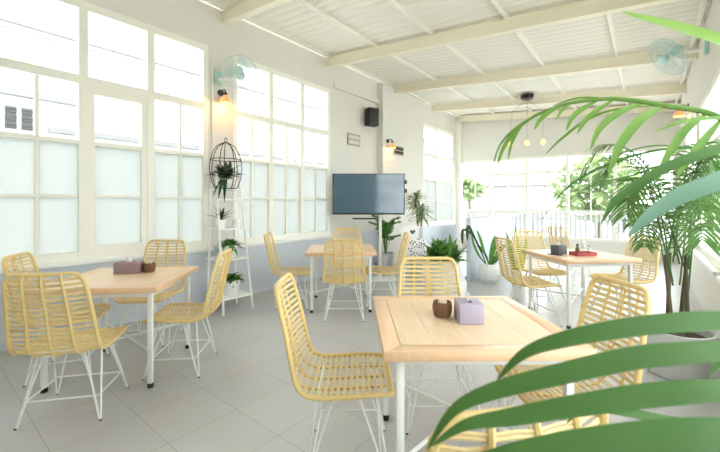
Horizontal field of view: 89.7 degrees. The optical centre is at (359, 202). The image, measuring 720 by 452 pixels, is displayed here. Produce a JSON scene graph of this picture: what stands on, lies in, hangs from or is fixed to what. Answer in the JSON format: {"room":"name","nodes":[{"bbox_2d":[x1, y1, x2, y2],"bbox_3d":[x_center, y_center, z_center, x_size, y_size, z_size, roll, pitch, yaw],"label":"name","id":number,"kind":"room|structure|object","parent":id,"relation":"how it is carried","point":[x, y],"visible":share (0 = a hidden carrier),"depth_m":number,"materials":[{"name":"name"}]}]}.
{"room":"cafe","nodes":[
{"label":"cafe","id":0,"kind":"room"},
{"bbox_2d":[0,222,455,342],"bbox_3d":[-0.795,0.970,6.510,0.150,0.760,12.400,0,0,38],"label":"wall","id":1,"kind":"structure","parent":0,"point":[290,254],"depth_m":4.82,"materials":[{"name":"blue paint"}]},
{"bbox_2d":[0,262,377,351],"bbox_3d":[-2.115,1.310,4.737,0.032,0.080,7.980,0,0,38],"label":"baseboard","id":2,"kind":"structure","parent":1,"relation":"attached to","point":[129,318],"depth_m":4.22,"materials":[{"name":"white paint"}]},
{"bbox_2d":[83,0,455,262],"bbox_3d":[-0.735,-0.650,6.462,0.305,4.000,12.400,0,0,38],"label":"wall","id":3,"kind":"structure","parent":0,"point":[403,116],"depth_m":6.75,"materials":[{"name":"paint"}]},
{"bbox_2d":[0,0,212,273],"bbox_3d":[-3.127,-0.733,3.471,0.156,2.735,3.580,0,0,38],"label":"window","id":4,"kind":"structure","parent":3,"relation":"in","point":[64,202],"depth_m":3.88,"materials":[{"name":"white"}]},
{"bbox_2d":[211,58,212,161],"bbox_3d":[-1.988,-1.250,4.871,0.022,1.400,0.019,0,0,38],"label":"trim","id":5,"kind":"structure","parent":3,"relation":"attached to","point":[211,58],"depth_m":4.87,"materials":[{"name":"white wood"}]},
{"bbox_2d":[217,89,231,104],"bbox_3d":[-1.839,-1.452,4.913,0.205,0.205,0.160,0,0,38],"label":"wall sconce","id":6,"kind":"object","parent":3,"relation":"attached to","point":[224,99],"visible":1,"depth_m":4.88,"materials":[{"name":"grey metal"}]},
{"bbox_2d":[214,55,256,88],"bbox_3d":[-1.677,-1.740,4.856,0.595,0.459,0.259,0,0,0],"label":"wall fan","id":7,"kind":"object","parent":3,"relation":"attached to","point":[239,70],"visible":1,"depth_m":4.82,"materials":[{"name":"teal plastic"}]},
{"bbox_2d":[221,0,291,25],"bbox_3d":[0.130,-2.329,3.416,5.244,0.645,0.100,0,0,38],"label":"trim","id":8,"kind":"structure","parent":3,"relation":"attached to","point":[244,9],"depth_m":4.64,"materials":[{"name":"beige metal"}]},
{"bbox_2d":[233,56,333,247],"bbox_3d":[-1.185,-0.733,5.913,0.156,2.735,2.080,0,0,38],"label":"window","id":9,"kind":"structure","parent":3,"relation":"in","point":[289,201],"depth_m":5.84,"materials":[{"name":"white wood"}]},
{"bbox_2d":[202,0,459,115],"bbox_3d":[-0.705,-2.647,6.343,0.038,0.045,12.250,0,0,38],"label":"trim","id":10,"kind":"structure","parent":3,"relation":"attached to","point":[212,2],"depth_m":6.03,"materials":[{"name":"white wood"}]},
{"bbox_2d":[347,133,359,146],"bbox_3d":[-0.122,-1.260,7.214,0.024,0.230,0.380,0,0,38],"label":"wall plaque","id":11,"kind":"object","parent":3,"relation":"attached to","point":[352,139],"visible":1,"depth_m":7.19,"materials":[{"name":"grey"}]},
{"bbox_2d":[333,82,378,103],"bbox_3d":[-0.044,-2.200,7.293,0.050,0.100,1.400,0,0,38],"label":"trim","id":12,"kind":"structure","parent":3,"relation":"attached to","point":[336,85],"depth_m":7.20,"materials":[{"name":"paint"}]},
{"bbox_2d":[365,107,378,126],"bbox_3d":[0.222,-1.760,7.471,0.240,0.360,0.261,0,0,-32],"label":"wall speaker","id":13,"kind":"object","parent":3,"relation":"attached to","point":[371,114],"visible":1,"depth_m":7.36,"materials":[{"name":"black plastic"}]},
{"bbox_2d":[370,108,378,124],"bbox_3d":[0.288,-1.760,7.364,0.215,0.335,0.008,0,0,-31],"label":"grille","id":14,"kind":"object","parent":13,"relation":"attached to","point":[374,112],"depth_m":7.36,"materials":[{"name":"grey metal"}]},
{"bbox_2d":[386,139,395,147],"bbox_3d":[0.679,-1.292,7.829,0.205,0.205,0.160,0,0,38],"label":"wall sconce","id":15,"kind":"object","parent":3,"relation":"attached to","point":[392,145],"visible":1,"depth_m":7.79,"materials":[{"name":"grey metal"}]},
{"bbox_2d":[393,145,403,155],"bbox_3d":[0.877,-1.190,8.221,0.024,0.200,0.420,0,0,38],"label":"wall plaque","id":16,"kind":"object","parent":3,"relation":"attached to","point":[398,150],"visible":0.93,"depth_m":8.20,"materials":[{"name":"grey"}]},
{"bbox_2d":[424,123,455,226],"bbox_3d":[2.186,-0.733,10.151,0.156,2.735,2.050,0,0,38],"label":"window","id":17,"kind":"structure","parent":3,"relation":"in","point":[439,193],"depth_m":10.14,"materials":[{"name":"white"}]},
{"bbox_2d":[456,122,461,246],"bbox_3d":[3.041,-0.600,11.100,0.140,3.900,0.140,0,0,38],"label":"trim","id":18,"kind":"structure","parent":3,"relation":"attached to","point":[458,124],"depth_m":11.04,"materials":[{"name":"white paint"}]},
{"bbox_2d":[325,0,681,67],"bbox_3d":[1.409,-2.329,5.025,5.244,0.645,0.100,0,0,38],"label":"ceiling beam","id":19,"kind":"structure","parent":3,"relation":"attached to","point":[585,9],"depth_m":4.65,"materials":[{"name":"beige wood"}]},
{"bbox_2d":[391,45,698,93],"bbox_3d":[2.692,-2.329,6.637,5.244,0.645,0.100,0,0,38],"label":"ceiling beam","id":20,"kind":"structure","parent":3,"relation":"attached to","point":[637,59],"depth_m":6.21,"materials":[{"name":"beige metal"}]},
{"bbox_2d":[431,84,685,111],"bbox_3d":[3.974,-2.329,8.249,5.244,0.645,0.100,0,0,38],"label":"ceiling beam","id":21,"kind":"structure","parent":3,"relation":"attached to","point":[677,89],"depth_m":7.87,"materials":[{"name":"beige wood"}]},
{"bbox_2d":[455,102,679,121],"bbox_3d":[4.952,-2.329,9.478,5.244,0.645,0.100,0,0,38],"label":"ceiling beam","id":22,"kind":"structure","parent":3,"relation":"attached to","point":[567,112],"depth_m":9.65,"materials":[{"name":"beige wood"}]},
{"bbox_2d":[0,247,719,451],"bbox_3d":[1.232,1.410,4.802,5.450,0.120,12.550,0,0,38],"label":"floor","id":23,"kind":"structure","parent":0,"point":[244,398],"depth_m":2.65,"materials":[{"name":"grey tile"}]},
{"bbox_2d":[2,251,110,386],"bbox_3d":[-2.418,0.872,2.909,0.613,0.956,0.501,0,0,-20],"label":"rattan chair","id":24,"kind":"object","parent":23,"relation":"on","point":[6,269],"visible":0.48,"depth_m":2.84,"materials":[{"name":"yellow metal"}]},
{"bbox_2d":[2,271,128,430],"bbox_3d":[-1.857,0.872,2.324,0.501,0.956,0.613,0,0,-12],"label":"rattan chair","id":25,"kind":"object","parent":23,"relation":"on","point":[78,339],"visible":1,"depth_m":2.12,"materials":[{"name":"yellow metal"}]},
{"bbox_2d":[24,266,198,393],"bbox_3d":[-1.925,0.975,2.971,0.870,0.750,0.870,0,0,-6],"label":"dining table","id":26,"kind":"object","parent":23,"relation":"on","point":[102,282],"visible":0.75,"depth_m":2.67,"materials":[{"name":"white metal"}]},
{"bbox_2d":[113,257,143,273],"bbox_3d":[-1.990,0.534,3.120,0.200,0.132,0.110,0,0,-6],"label":"tissue box","id":27,"kind":"object","parent":26,"relation":"on","point":[128,266],"visible":0.94,"depth_m":3.07,"materials":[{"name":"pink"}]},
{"bbox_2d":[142,261,155,272],"bbox_3d":[-1.840,0.554,3.160,0.104,0.092,0.104,0,0,0],"label":"basket","id":28,"kind":"object","parent":26,"relation":"on","point":[148,266],"visible":1,"depth_m":3.13,"materials":[{"name":"brown wicker"}]},
{"bbox_2d":[114,239,185,346],"bbox_3d":[-2.083,0.872,3.662,0.501,0.956,0.613,0,0,-3],"label":"rattan chair","id":29,"kind":"object","parent":23,"relation":"on","point":[162,295],"visible":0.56,"depth_m":3.82,"materials":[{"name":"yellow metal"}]},
{"bbox_2d":[142,248,231,380],"bbox_3d":[-1.393,0.872,3.006,0.613,0.956,0.501,0,0,-6],"label":"rattan chair","id":30,"kind":"object","parent":23,"relation":"on","point":[205,310],"visible":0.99,"depth_m":2.92,"materials":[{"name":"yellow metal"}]},
{"bbox_2d":[204,173,253,315],"bbox_3d":[-1.671,0.490,4.620,0.472,1.725,0.444,0,0,38],"label":"ladder shelf","id":31,"kind":"object","parent":23,"relation":"on","point":[241,293],"visible":0.8,"depth_m":4.59,"materials":[{"name":"white paint"}]},
{"bbox_2d":[206,206,231,227],"bbox_3d":[-1.757,0.168,4.616,0.266,0.303,0.350,0,0,30],"label":"potted plant","id":32,"kind":"object","parent":31,"relation":"on","point":[222,221],"visible":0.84,"depth_m":4.55,"materials":[{"name":"green plant"}]},
{"bbox_2d":[209,138,241,188],"bbox_3d":[-1.734,-0.512,4.676,0.406,0.664,0.403,0,0,38],"label":"birdcage","id":33,"kind":"object","parent":31,"relation":"on","point":[229,144],"visible":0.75,"depth_m":4.62,"materials":[{"name":"black metal"}]},
{"bbox_2d":[211,159,243,201],"bbox_3d":[-1.747,-0.290,4.639,0.494,0.572,0.417,0,0,31],"label":"trailing plant","id":34,"kind":"object","parent":33,"relation":"in","point":[225,183],"visible":0.88,"depth_m":4.60,"materials":[{"name":"green plant"}]},
{"bbox_2d":[216,239,244,257],"bbox_3d":[-1.693,0.578,4.635,0.411,0.245,0.401,0,0,38],"label":"potted plant","id":35,"kind":"object","parent":31,"relation":"on","point":[231,243],"visible":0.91,"depth_m":4.59,"materials":[{"name":"green plant"}]},
{"bbox_2d":[218,272,243,295],"bbox_3d":[-1.660,1.017,4.580,0.351,0.286,0.390,0,0,38],"label":"potted plant","id":36,"kind":"object","parent":31,"relation":"on","point":[232,284],"visible":0.8,"depth_m":4.52,"materials":[{"name":"green plant"}]},
{"bbox_2d":[231,218,239,227],"bbox_3d":[-1.619,0.253,4.702,0.104,0.133,0.193,0,0,3],"label":"watering can","id":37,"kind":"object","parent":31,"relation":"on","point":[235,222],"visible":1,"depth_m":4.67,"materials":[{"name":"white ceramic"}]},
{"bbox_2d":[264,232,309,309],"bbox_3d":[-0.952,0.872,4.798,0.613,0.956,0.501,0,0,-2],"label":"rattan chair","id":38,"kind":"object","parent":23,"relation":"on","point":[266,238],"visible":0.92,"depth_m":4.84,"materials":[{"name":"yellow wicker"}]},
{"bbox_2d":[274,272,394,451],"bbox_3d":[-0.137,0.872,1.920,0.613,0.956,0.501,0,0,0],"label":"rattan chair","id":39,"kind":"object","parent":23,"relation":"on","point":[292,356],"visible":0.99,"depth_m":1.91,"materials":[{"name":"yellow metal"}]},
{"bbox_2d":[305,244,376,312],"bbox_3d":[-0.250,0.975,4.820,0.870,0.750,0.870,0,0,-2],"label":"dining table","id":40,"kind":"object","parent":23,"relation":"on","point":[315,251],"visible":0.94,"depth_m":4.46,"materials":[{"name":"beige wood"}]},
{"bbox_2d":[322,239,365,321],"bbox_3d":[-0.180,0.872,4.238,0.501,0.956,0.613,0,0,0],"label":"rattan chair","id":41,"kind":"object","parent":23,"relation":"on","point":[333,278],"visible":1,"depth_m":4.03,"materials":[{"name":"yellow wicker"}]},
{"bbox_2d":[330,228,362,296],"bbox_3d":[-0.200,0.872,5.482,0.501,0.956,0.613,0,0,0],"label":"rattan chair","id":42,"kind":"object","parent":23,"relation":"on","point":[336,229],"visible":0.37,"depth_m":5.72,"materials":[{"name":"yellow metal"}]},
{"bbox_2d":[353,215,396,281],"bbox_3d":[0.253,0.500,6.420,0.765,1.700,0.420,0,0,0],"label":"stand","id":43,"kind":"object","parent":23,"relation":"on","point":[381,278],"visible":0.51,"depth_m":6.42,"materials":[{"name":"white paint"}]},
{"bbox_2d":[332,174,404,214],"bbox_3d":[0.150,-0.155,6.343,1.260,0.715,0.085,0,0,0],"label":"television","id":44,"kind":"object","parent":43,"relation":"attached to","point":[352,194],"visible":1,"depth_m":6.30,"materials":[{"name":"black plastic"}]},
{"bbox_2d":[368,215,400,272],"bbox_3d":[0.498,0.782,6.992,0.677,1.135,0.670,0,0,38],"label":"potted plant","id":45,"kind":"object","parent":23,"relation":"on","point":[387,257],"visible":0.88,"depth_m":6.87,"materials":[{"name":"green plant"}]},
{"bbox_2d":[365,231,409,307],"bbox_3d":[0.362,0.872,4.880,0.613,0.956,0.501,0,0,0],"label":"rattan chair","id":46,"kind":"object","parent":23,"relation":"on","point":[386,272],"visible":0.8,"depth_m":4.95,"materials":[{"name":"yellow wicker"}]},
{"bbox_2d":[400,225,429,286],"bbox_3d":[0.900,0.866,6.000,0.436,0.971,0.436,0,0,0],"label":"chair","id":47,"kind":"object","parent":23,"relation":"on","point":[413,230],"visible":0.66,"depth_m":6.18,"materials":[{"name":"white paint"}]},
{"bbox_2d":[403,238,426,256],"bbox_3d":[0.900,0.730,5.940,0.380,0.300,0.141,0,0,0],"label":"patterned cushion","id":48,"kind":"object","parent":47,"relation":"on","point":[415,248],"visible":0.7,"depth_m":5.89,"materials":[{"name":"white fabric"}]},
{"bbox_2d":[404,190,438,273],"bbox_3d":[1.133,0.549,7.012,0.851,1.602,0.728,0,0,38],"label":"dracaena","id":49,"kind":"object","parent":23,"relation":"on","point":[415,203],"visible":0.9,"depth_m":6.92,"materials":[{"name":"green plant"}]},
{"bbox_2d":[409,260,418,273],"bbox_3d":[1.110,1.180,7.040,0.340,0.340,0.340,0,0,38],"label":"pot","id":50,"kind":"object","parent":49,"relation":"on","point":[409,260],"depth_m":6.92,"materials":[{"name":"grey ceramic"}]},
{"bbox_2d":[419,224,454,282],"bbox_3d":[1.437,0.885,6.658,0.080,0.930,1.290,0,0,38],"label":"wall","id":51,"kind":"structure","parent":23,"relation":"on","point":[441,232],"depth_m":6.49,"materials":[{"name":"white paint"}]},
{"bbox_2d":[397,257,484,434],"bbox_3d":[0.500,0.872,2.392,0.501,0.956,0.613,0,0,0],"label":"rattan chair","id":52,"kind":"object","parent":23,"relation":"on","point":[427,275],"visible":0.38,"depth_m":2.63,"materials":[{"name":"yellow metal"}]},
{"bbox_2d":[420,234,471,295],"bbox_3d":[1.231,0.900,5.250,0.774,0.900,0.718,0,0,1],"label":"bushy plant","id":53,"kind":"object","parent":23,"relation":"on","point":[439,249],"visible":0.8,"depth_m":5.12,"materials":[{"name":"green plant"}]},
{"bbox_2d":[461,225,504,283],"bbox_3d":[2.110,0.859,6.109,0.623,0.981,0.560,0,0,38],"label":"leaf plant","id":54,"kind":"object","parent":23,"relation":"on","point":[489,272],"visible":0.94,"depth_m":6.07,"materials":[{"name":"white ceramic"}]},
{"bbox_2d":[373,296,596,451],"bbox_3d":[0.525,0.975,1.900,0.870,0.750,0.870,0,0,-1],"label":"dining table","id":55,"kind":"object","parent":23,"relation":"on","point":[410,333],"visible":0.85,"depth_m":1.65,"materials":[{"name":"brown wood"}]},
{"bbox_2d":[432,297,451,317],"bbox_3d":[0.437,0.554,1.925,0.104,0.092,0.104,0,0,0],"label":"basket","id":56,"kind":"object","parent":55,"relation":"on","point":[442,308],"visible":1,"depth_m":1.89,"materials":[{"name":"brown wicker"}]},
{"bbox_2d":[454,293,483,324],"bbox_3d":[0.555,0.531,1.850,0.120,0.138,0.134,0,0,2],"label":"tissue box","id":57,"kind":"object","parent":55,"relation":"on","point":[470,311],"visible":1,"depth_m":1.78,"materials":[{"name":"purple"}]},
{"bbox_2d":[424,405,608,451],"bbox_3d":[0.270,0.872,0.980,0.501,0.956,0.613,0,0,-14],"label":"rattan chair","id":58,"kind":"object","parent":23,"relation":"on","point":[602,419],"visible":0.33,"depth_m":0.68,"materials":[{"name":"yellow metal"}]},
{"bbox_2d":[506,224,526,287],"bbox_3d":[2.552,0.840,5.856,0.248,1.020,0.248,0,0,-32],"label":"snake plant","id":59,"kind":"object","parent":23,"relation":"on","point":[507,237],"visible":0.33,"depth_m":5.85,"materials":[{"name":"green plant"}]},
{"bbox_2d":[495,236,561,326],"bbox_3d":[1.898,0.872,4.154,0.613,0.956,0.501,0,0,-6],"label":"rattan chair","id":60,"kind":"object","parent":23,"relation":"on","point":[538,283],"visible":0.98,"depth_m":4.06,"materials":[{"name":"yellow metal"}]},
{"bbox_2d":[514,230,565,307],"bbox_3d":[2.435,0.872,4.942,0.501,0.956,0.613,0,0,-5],"label":"rattan chair","id":61,"kind":"object","parent":23,"relation":"on","point":[544,271],"visible":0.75,"depth_m":5.12,"materials":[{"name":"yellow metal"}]},
{"bbox_2d":[548,226,595,285],"bbox_3d":[3.559,0.872,6.138,0.613,0.956,0.501,0,0,-11],"label":"rattan chair","id":62,"kind":"object","parent":23,"relation":"on","point":[552,227],"visible":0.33,"depth_m":6.02,"materials":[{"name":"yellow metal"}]},
{"bbox_2d":[494,274,651,437],"bbox_3d":[1.062,0.872,1.846,0.613,0.956,0.501,0,0,-1],"label":"rattan chair","id":63,"kind":"object","parent":23,"relation":"on","point":[637,377],"visible":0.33,"depth_m":1.84,"materials":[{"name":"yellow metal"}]},
{"bbox_2d":[427,12,719,451],"bbox_3d":[0.630,0.519,0.812,0.651,1.662,1.188,0,0,31],"label":"areca palm","id":64,"kind":"object","parent":23,"relation":"on","point":[654,432],"visible":1,"depth_m":0.45,"materials":[{"name":"green plant"}]},
{"bbox_2d":[522,249,641,328],"bbox_3d":[2.560,0.975,4.280,0.870,0.750,0.870,0,0,-6],"label":"dining table","id":65,"kind":"object","parent":23,"relation":"on","point":[602,258],"visible":0.67,"depth_m":3.94,"materials":[{"name":"white metal"}]},
{"bbox_2d":[550,242,566,253],"bbox_3d":[2.360,0.531,4.300,0.130,0.138,0.120,0,0,-20],"label":"tissue box","id":66,"kind":"object","parent":65,"relation":"on","point":[558,249],"visible":0.91,"depth_m":4.26,"materials":[{"name":"grey plastic"}]},
{"bbox_2d":[569,251,596,255],"bbox_3d":[2.560,0.581,4.160,0.240,0.039,0.140,0,0,-6],"label":"tray","id":67,"kind":"object","parent":65,"relation":"on","point":[582,253],"visible":0.98,"depth_m":4.10,"materials":[{"name":"red plastic"}]},
{"bbox_2d":[575,244,579,252],"bbox_3d":[2.500,0.527,4.160,0.048,0.120,0.047,0,0,0],"label":"sauce bottle","id":68,"kind":"object","parent":67,"relation":"on","point":[577,249],"visible":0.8,"depth_m":4.15,"materials":[{"name":"brown glass"}]},
{"bbox_2d":[589,234,660,310],"bbox_3d":[3.202,0.872,4.366,0.613,0.956,0.501,0,0,-6],"label":"rattan chair","id":69,"kind":"object","parent":23,"relation":"on","point":[637,281],"visible":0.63,"depth_m":4.37,"materials":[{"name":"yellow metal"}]},
{"bbox_2d":[574,140,719,379],"bbox_3d":[2.344,0.422,2.896,1.077,1.857,1.516,0,0,38],"label":"potted palm","id":70,"kind":"object","parent":23,"relation":"on","point":[706,204],"visible":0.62,"depth_m":2.77,"materials":[{"name":"green plant"}]},
{"bbox_2d":[646,331,718,379],"bbox_3d":[2.500,1.170,2.860,0.480,0.360,0.480,0,0,38],"label":"pot","id":71,"kind":"object","parent":70,"relation":"on","point":[703,370],"depth_m":2.70,"materials":[{"name":"grey ceramic"}]},
{"bbox_2d":[199,0,710,115],"bbox_3d":[1.233,-2.490,4.801,5.553,0.577,12.550,0,0,38],"label":"ceiling","id":72,"kind":"structure","parent":0,"point":[379,21],"depth_m":5.50,"materials":[{"name":"white metal"}]},
{"bbox_2d":[509,93,545,145],"bbox_3d":[3.744,-1.854,8.113,0.797,1.178,0.278,0,0,15],"label":"pendant lamp","id":73,"kind":"object","parent":72,"relation":"hanging from","point":[527,96],"visible":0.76,"depth_m":8.07,"materials":[{"name":"black plastic"}]},
{"bbox_2d":[466,215,511,280],"bbox_3d":[2.619,0.810,7.180,0.080,1.080,2.400,0,0,38],"label":"wall partition","id":74,"kind":"structure","parent":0,"point":[487,227],"depth_m":6.74,"materials":[{"name":"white paint"}]},
{"bbox_2d":[462,102,679,263],"bbox_3d":[5.092,-0.650,9.654,5.450,4.000,0.150,0,0,38],"label":"wall","id":75,"kind":"structure","parent":0,"point":[481,140],"depth_m":9.39,"materials":[{"name":"paint"}]},
{"bbox_2d":[294,0,495,113],"bbox_3d":[0.125,-2.550,5.683,0.038,0.045,12.250,0,0,38],"label":"trim","id":76,"kind":"structure","parent":75,"relation":"attached to","point":[302,2],"depth_m":5.53,"materials":[{"name":"white wood"}]},
{"bbox_2d":[386,0,531,111],"bbox_3d":[0.899,-2.460,5.066,0.038,0.045,12.250,0,0,38],"label":"trim","id":77,"kind":"structure","parent":75,"relation":"attached to","point":[394,3],"depth_m":5.24,"materials":[{"name":"white metal"}]},
{"bbox_2d":[490,0,577,108],"bbox_3d":[1.713,-2.366,4.419,0.038,0.045,12.250,0,0,38],"label":"ceiling beam","id":78,"kind":"structure","parent":75,"relation":"attached to","point":[495,3],"depth_m":5.39,"materials":[{"name":"white metal"}]},
{"bbox_2d":[462,146,676,245],"bbox_3d":[5.070,-0.160,9.627,5.060,2.220,0.080,0,0,38],"label":"window","id":79,"kind":"structure","parent":75,"relation":"in","point":[567,171],"depth_m":9.61,"materials":[{"name":"white wood"}]},
{"bbox_2d":[607,14,628,105],"bbox_3d":[2.527,-2.271,3.772,0.038,0.045,12.250,0,0,38],"label":"ceiling beam","id":80,"kind":"structure","parent":75,"relation":"attached to","point":[609,18],"depth_m":5.14,"materials":[{"name":"white metal"}]},
{"bbox_2d":[675,0,706,102],"bbox_3d":[3.192,-2.194,3.243,0.038,0.045,12.250,0,0,38],"label":"ceiling beam","id":81,"kind":"structure","parent":75,"relation":"attached to","point":[704,2],"depth_m":4.47,"materials":[{"name":"white metal"}]},
{"bbox_2d":[680,0,719,339],"bbox_3d":[3.353,-0.450,3.211,0.150,3.600,12.400,0,0,38],"label":"wall","id":82,"kind":"structure","parent":0,"point":[702,72],"depth_m":4.58,"materials":[{"name":"paint"}]},
{"bbox_2d":[648,38,708,74],"bbox_3d":[3.762,-1.771,4.331,0.428,0.428,0.553,0,0,-32],"label":"wall fan","id":83,"kind":"object","parent":82,"relation":"attached to","point":[667,49],"visible":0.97,"depth_m":4.33,"materials":[{"name":"teal plastic"}]},
{"bbox_2d":[673,103,688,116],"bbox_3d":[5.579,-1.613,6.295,0.205,0.205,0.160,0,0,38],"label":"wall sconce","id":84,"kind":"object","parent":82,"relation":"attached to","point":[678,113],"visible":0.77,"depth_m":6.27,"materials":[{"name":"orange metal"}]},
{"bbox_2d":[682,113,696,249],"bbox_3d":[5.446,-0.318,5.955,0.150,2.025,1.980,0,0,38],"label":"window","id":85,"kind":"structure","parent":82,"relation":"in","point":[691,138],"depth_m":5.93,"materials":[{"name":"white"}]},
{"bbox_2d":[693,68,719,276],"bbox_3d":[4.045,-0.318,4.194,0.150,2.025,2.080,0,0,38],"label":"window","id":86,"kind":"structure","parent":82,"relation":"in","point":[710,260],"depth_m":4.15,"materials":[{"name":"white"}]},
{"label":"outside","id":87,"kind":"structure","parent":0,"visible":0},
{"bbox_2d":[464,214,671,241],"bbox_3d":[10.894,1.750,13.696,80.000,0.200,85.000,0,0,38],"label":"ground","id":88,"kind":"structure","parent":87,"point":[544,214],"depth_m":23.42,"materials":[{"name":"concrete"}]},
{"bbox_2d":[0,0,447,180],"bbox_3d":[-5.054,-1.450,9.132,3.120,6.200,28.000,0,0,38],"label":"window glass","id":89,"kind":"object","parent":88,"relation":"on","point":[38,32],"visible":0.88,"depth_m":7.15,"materials":[{"name":"white"}]},
{"bbox_2d":[0,86,75,105],"bbox_3d":[-8.837,-1.820,1.982,0.100,0.100,12.100,0,0,38],"label":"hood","id":90,"kind":"object","parent":89,"relation":"attached to","point":[5,91],"depth_m":6.16,"materials":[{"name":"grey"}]},
{"bbox_2d":[463,177,485,208],"bbox_3d":[7.494,-0.056,24.786,2.216,3.424,2.351,0,0,38],"label":"tree","id":91,"kind":"object","parent":88,"relation":"on","point":[468,183],"visible":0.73,"depth_m":24.28,"materials":[{"name":"green plant"}]},
{"bbox_2d":[463,170,551,224],"bbox_3d":[10.783,-0.550,32.228,11.000,4.400,7.000,0,0,27],"label":"house","id":92,"kind":"structure","parent":88,"relation":"on","point":[537,182],"depth_m":28.52,"materials":[{"name":"grey"}]},
{"bbox_2d":[463,209,672,241],"bbox_3d":[6.788,0.940,11.747,11.200,1.420,0.062,0,0,38],"label":"picket fence","id":93,"kind":"object","parent":88,"relation":"on","point":[537,217],"visible":0.07,"depth_m":11.71,"materials":[{"name":"grey paint"}]},
{"bbox_2d":[545,154,657,237],"bbox_3d":[8.805,-0.133,13.439,3.636,3.579,3.530,0,0,38],"label":"tree","id":94,"kind":"object","parent":88,"relation":"on","point":[600,201],"visible":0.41,"depth_m":13.04,"materials":[{"name":"green plant"}]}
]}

